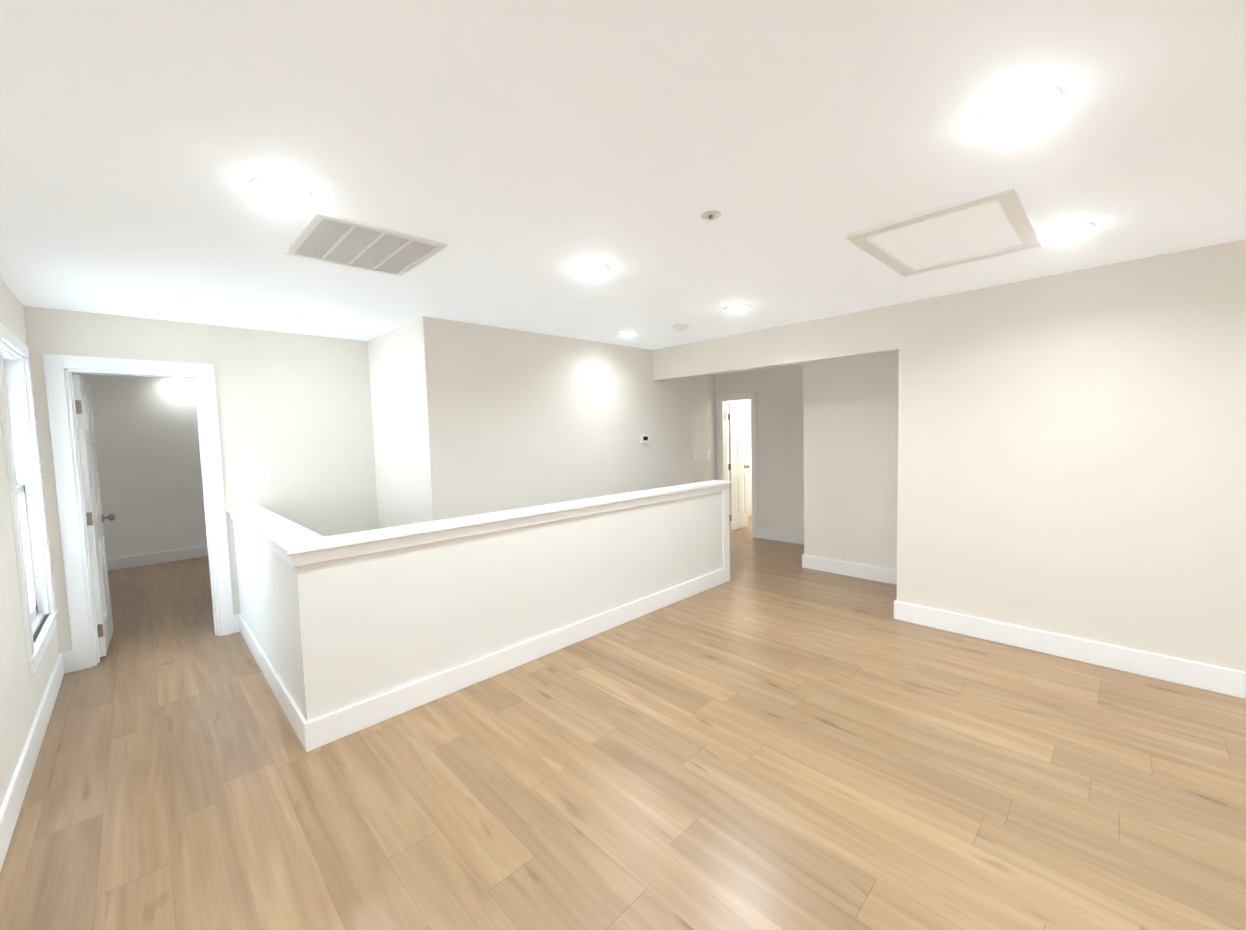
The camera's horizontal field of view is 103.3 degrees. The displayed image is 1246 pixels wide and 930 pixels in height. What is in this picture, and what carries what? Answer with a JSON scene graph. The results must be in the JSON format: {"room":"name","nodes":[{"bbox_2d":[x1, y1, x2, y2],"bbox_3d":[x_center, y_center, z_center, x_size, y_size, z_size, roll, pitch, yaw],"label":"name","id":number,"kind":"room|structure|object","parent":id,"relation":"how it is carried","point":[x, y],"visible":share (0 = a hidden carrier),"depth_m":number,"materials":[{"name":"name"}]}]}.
{"room":"upstairs landing","nodes":[
{"label":"upstairs landing","id":0,"kind":"room"},
{"bbox_2d":[0,277,75,807],"bbox_3d":[-2.569,0.237,1.905,0.120,2.380,10.970,-5,5,-44],"label":"wall","id":1,"kind":"structure","parent":0,"point":[22,691],"depth_m":2.27,"materials":[{"name":"paint"}]},
{"bbox_2d":[0,322,57,675],"bbox_3d":[-3.317,0.164,2.688,0.138,1.735,0.984,-5,5,-44],"label":"window","id":2,"kind":"structure","parent":1,"relation":"in","point":[19,441],"depth_m":2.94,"materials":[{"name":"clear glass"}]},
{"bbox_2d":[0,651,71,871],"bbox_3d":[-1.164,1.400,0.686,0.030,0.140,7.200,-5,5,-44],"label":"baseboard","id":3,"kind":"structure","parent":1,"relation":"attached to","point":[12,803],"depth_m":2.22,"materials":[{"name":"white wood"}]},
{"bbox_2d":[76,374,207,558],"bbox_3d":[-5.258,-0.009,6.864,3.250,2.380,0.120,-5,5,-44],"label":"wall","id":4,"kind":"structure","parent":0,"point":[149,459],"depth_m":6.14,"materials":[{"name":"paint"}]},
{"bbox_2d":[107,546,207,570],"bbox_3d":[-5.184,1.111,6.883,2.940,0.140,0.016,-5,5,-44],"label":"baseboard","id":5,"kind":"structure","parent":4,"relation":"attached to","point":[195,552],"depth_m":6.20,"materials":[{"name":"white wood"}]},
{"bbox_2d":[23,306,378,657],"bbox_3d":[-3.055,0.121,3.914,2.010,2.380,0.120,-5,5,-44],"label":"wall","id":6,"kind":"structure","parent":0,"point":[294,414],"depth_m":3.97,"materials":[{"name":"paint"}]},
{"bbox_2d":[73,375,114,656],"bbox_3d":[-3.889,0.359,3.640,0.179,1.962,0.646,-5,5,-44],"label":"door","id":7,"kind":"structure","parent":6,"relation":"in","point":[92,494],"depth_m":3.50,"materials":[{"name":"white wood"}]},
{"bbox_2d":[43,354,234,670],"bbox_3d":[-3.423,0.302,3.558,0.845,2.085,0.156,-5,5,-44],"label":"door frame","id":8,"kind":"structure","parent":6,"relation":"attached to","point":[70,502],"depth_m":3.32,"materials":[{"name":"white wood"}]},
{"bbox_2d":[259,468,269,482],"bbox_3d":[-2.890,0.083,3.979,0.070,0.115,0.016,-5,5,-44],"label":"light switch","id":9,"kind":"object","parent":6,"relation":"attached to","point":[264,474],"visible":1,"depth_m":3.98,"materials":[{"name":"white plastic"}]},
{"bbox_2d":[233,521,296,704],"bbox_3d":[-2.289,0.857,3.207,0.120,0.962,2.000,-5,5,-44],"label":"wall","id":10,"kind":"structure","parent":0,"point":[263,597],"depth_m":3.00,"materials":[{"name":"paint"}]},
{"bbox_2d":[230,514,285,560],"bbox_3d":[-2.302,0.414,3.083,0.016,0.062,2.136,-5,5,-44],"label":"trim","id":11,"kind":"structure","parent":10,"relation":"attached to","point":[261,539],"depth_m":2.88,"materials":[{"name":"white wood"}]},
{"bbox_2d":[234,614,302,739],"bbox_3d":[-2.282,1.273,3.138,0.020,0.140,2.130,-5,5,-44],"label":"baseboard","id":12,"kind":"structure","parent":10,"relation":"attached to","point":[291,710],"depth_m":2.93,"materials":[{"name":"white wood"}]},
{"bbox_2d":[368,319,426,528],"bbox_3d":[-1.910,0.068,4.266,0.120,2.380,1.220,-5,5,-44],"label":"wall","id":13,"kind":"structure","parent":0,"point":[396,417],"depth_m":4.11,"materials":[{"name":"paint"}]},
{"bbox_2d":[285,491,722,721],"bbox_3d":[-0.292,0.775,3.640,3.580,0.962,0.120,-5,5,-44],"label":"wall","id":14,"kind":"structure","parent":0,"point":[331,636],"depth_m":2.95,"materials":[{"name":"paint"}]},
{"bbox_2d":[226,480,730,554],"bbox_3d":[-1.013,0.256,4.307,3.632,0.028,2.190,-5,5,-44],"label":"wall cap","id":15,"kind":"object","parent":14,"relation":"on","point":[285,535],"visible":1,"depth_m":2.93,"materials":[{"name":"white wood"}]},
{"bbox_2d":[286,484,729,567],"bbox_3d":[-0.245,0.777,3.592,3.612,0.962,0.018,-5,5,-44],"label":"trim","id":16,"kind":"structure","parent":14,"relation":"attached to","point":[299,559],"depth_m":3.05,"materials":[{"name":"white wood"}]},
{"bbox_2d":[300,567,729,751],"bbox_3d":[-0.235,1.187,3.619,3.612,0.140,0.019,-5,5,-44],"label":"baseboard","id":17,"kind":"structure","parent":14,"relation":"attached to","point":[328,728],"depth_m":2.98,"materials":[{"name":"white wood"}]},
{"bbox_2d":[416,316,691,521],"bbox_3d":[-0.354,-0.011,4.854,3.170,2.380,0.120,-5,5,-44],"label":"wall","id":18,"kind":"structure","parent":0,"point":[511,419],"depth_m":4.36,"materials":[{"name":"paint"}]},
{"bbox_2d":[640,435,648,443],"bbox_3d":[0.236,-0.278,5.323,0.120,0.096,0.026,-5,5,-44],"label":"thermostat","id":19,"kind":"object","parent":18,"relation":"attached to","point":[644,439],"visible":1,"depth_m":5.30,"materials":[{"name":"white plastic"}]},
{"bbox_2d":[0,515,1245,929],"bbox_3d":[0.478,1.215,4.927,8.900,0.120,11.350,-5,5,-44],"label":"floor","id":20,"kind":"structure","parent":0,"point":[770,735],"depth_m":2.06,"materials":[{"name":"brown wood"}]},
{"bbox_2d":[0,0,1245,349],"bbox_3d":[0.344,-1.101,2.019,4.940,0.120,7.520,-5,5,-44],"label":"ceiling","id":21,"kind":"structure","parent":0,"point":[522,158],"depth_m":1.56,"materials":[{"name":"paint"}]},
{"bbox_2d":[250,177,311,202],"bbox_3d":[-1.219,-0.979,1.763,0.184,0.008,0.184,-5,5,-44],"label":"recessed light","id":22,"kind":"object","parent":21,"relation":"in","point":[280,189],"visible":1,"depth_m":1.75,"materials":[{"name":"white plastic"}]},
{"bbox_2d":[285,210,446,276],"bbox_3d":[-1.208,-1.012,2.313,0.530,0.013,0.570,-5,5,-44],"label":"ceiling vent","id":23,"kind":"object","parent":21,"relation":"in","point":[329,238],"visible":0.96,"depth_m":2.27,"materials":[{"name":"white metal"}]},
{"bbox_2d":[576,262,608,274],"bbox_3d":[-0.166,-1.067,2.684,0.184,0.008,0.184,-5,5,-44],"label":"recessed light","id":24,"kind":"object","parent":21,"relation":"in","point":[591,268],"visible":1,"depth_m":2.67,"materials":[{"name":"white plastic"}]},
{"bbox_2d":[618,332,637,336],"bbox_3d":[0.047,-1.188,4.489,0.184,0.008,0.184,-5,5,-44],"label":"recessed light","id":25,"kind":"object","parent":21,"relation":"in","point":[626,334],"visible":1,"depth_m":4.47,"materials":[{"name":"white plastic"}]},
{"bbox_2d":[673,324,688,330],"bbox_3d":[0.490,-1.165,4.182,0.136,0.038,0.136,-5,5,-44],"label":"smoke detector","id":26,"kind":"object","parent":21,"relation":"attached to","point":[679,327],"visible":1,"depth_m":4.14,"materials":[{"name":"white plastic"}]},
{"bbox_2d":[701,210,720,219],"bbox_3d":[0.367,-1.036,2.058,0.084,0.016,0.084,-5,5,-44],"label":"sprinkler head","id":27,"kind":"object","parent":21,"relation":"attached to","point":[711,214],"visible":1,"depth_m":2.05,"materials":[{"name":"white plastic"}]},
{"bbox_2d":[724,304,749,310],"bbox_3d":[0.839,-1.154,3.627,0.184,0.008,0.184,-5,5,-44],"label":"recessed light","id":28,"kind":"object","parent":21,"relation":"in","point":[739,307],"visible":0.98,"depth_m":3.60,"materials":[{"name":"white plastic"}]},
{"bbox_2d":[845,184,1042,276],"bbox_3d":[1.575,-1.094,2.396,0.880,0.028,0.630,-5,5,-44],"label":"attic hatch","id":29,"kind":"object","parent":21,"relation":"attached to","point":[997,222],"visible":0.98,"depth_m":2.32,"materials":[{"name":"paint"}]},
{"bbox_2d":[980,86,1062,128],"bbox_3d":[1.139,-1.020,1.415,0.184,0.008,0.184,-5,5,-44],"label":"recessed light","id":30,"kind":"object","parent":21,"relation":"in","point":[1021,107],"visible":1,"depth_m":1.40,"materials":[{"name":"white plastic"}]},
{"bbox_2d":[1042,222,1093,238],"bbox_3d":[2.101,-1.105,2.331,0.184,0.008,0.184,-5,5,-44],"label":"recessed light","id":31,"kind":"object","parent":21,"relation":"in","point":[1064,231],"visible":0.9,"depth_m":2.31,"materials":[{"name":"white plastic"}]},
{"bbox_2d":[690,374,715,482],"bbox_3d":[0.817,-0.163,6.731,1.380,2.380,0.120,-5,5,-44],"label":"wall","id":32,"kind":"structure","parent":0,"point":[702,417],"depth_m":6.94,"materials":[{"name":"paint"}]},
{"bbox_2d":[727,399,750,449],"bbox_3d":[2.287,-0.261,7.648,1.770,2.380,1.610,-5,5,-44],"label":"door frame","id":33,"kind":"structure","parent":0,"point":[748,402],"depth_m":8.45,"materials":[{"name":"paint"}]},
{"bbox_2d":[727,448,751,515],"bbox_3d":[1.797,0.333,8.117,1.650,1.160,0.045,-5,5,-44],"label":"trim","id":34,"kind":"structure","parent":33,"relation":"attached to","point":[749,475],"depth_m":8.43,"materials":[{"name":"white wood"}]},
{"bbox_2d":[715,363,803,533],"bbox_3d":[1.982,-0.187,6.614,0.120,2.380,1.920,-5,5,-44],"label":"wall","id":35,"kind":"structure","parent":0,"point":[780,455],"depth_m":6.47,"materials":[{"name":"paint"}]},
{"bbox_2d":[716,392,757,537],"bbox_3d":[1.644,-0.005,6.975,0.156,1.990,0.640,-5,5,-44],"label":"door frame","id":36,"kind":"structure","parent":35,"relation":"attached to","point":[721,419],"depth_m":6.88,"materials":[{"name":"white wood"}]},
{"bbox_2d":[727,402,749,530],"bbox_3d":[1.713,0.010,7.356,0.472,1.882,0.179,-5,5,-44],"label":"hall door","id":37,"kind":"structure","parent":35,"relation":"in","point":[738,466],"depth_m":7.32,"materials":[{"name":"white wood"}]},
{"bbox_2d":[757,528,803,544],"bbox_3d":[2.241,0.945,6.356,0.016,0.140,1.130,-5,5,-44],"label":"baseboard","id":38,"kind":"structure","parent":35,"relation":"attached to","point":[776,535],"depth_m":6.51,"materials":[{"name":"white wood"}]},
{"bbox_2d":[653,304,898,380],"bbox_3d":[1.229,-1.063,4.569,0.120,0.330,2.450,-5,5,-44],"label":"header beam","id":39,"kind":"structure","parent":0,"point":[865,332],"depth_m":4.28,"materials":[{"name":"paint"}]},
{"bbox_2d":[803,351,898,569],"bbox_3d":[2.353,-0.081,4.814,0.120,2.380,1.170,-5,5,-44],"label":"wall","id":40,"kind":"structure","parent":0,"point":[850,414],"depth_m":4.84,"materials":[{"name":"paint"}]},
{"bbox_2d":[802,554,896,584],"bbox_3d":[2.329,1.040,4.844,0.022,0.140,1.186,-5,5,-44],"label":"baseboard","id":41,"kind":"structure","parent":40,"relation":"attached to","point":[869,572],"depth_m":4.90,"materials":[{"name":"white wood"}]},
{"bbox_2d":[897,239,1245,671],"bbox_3d":[3.353,0.040,2.504,0.120,2.380,3.530,-5,5,-44],"label":"wall","id":42,"kind":"structure","parent":0,"point":[1072,454],"depth_m":2.97,"materials":[{"name":"paint"}]},
{"bbox_2d":[894,600,1245,698],"bbox_3d":[3.317,1.161,2.543,0.019,0.140,3.516,-5,5,-44],"label":"baseboard","id":43,"kind":"structure","parent":42,"relation":"attached to","point":[1217,679],"depth_m":3.02,"materials":[{"name":"white wood"}]}
]}

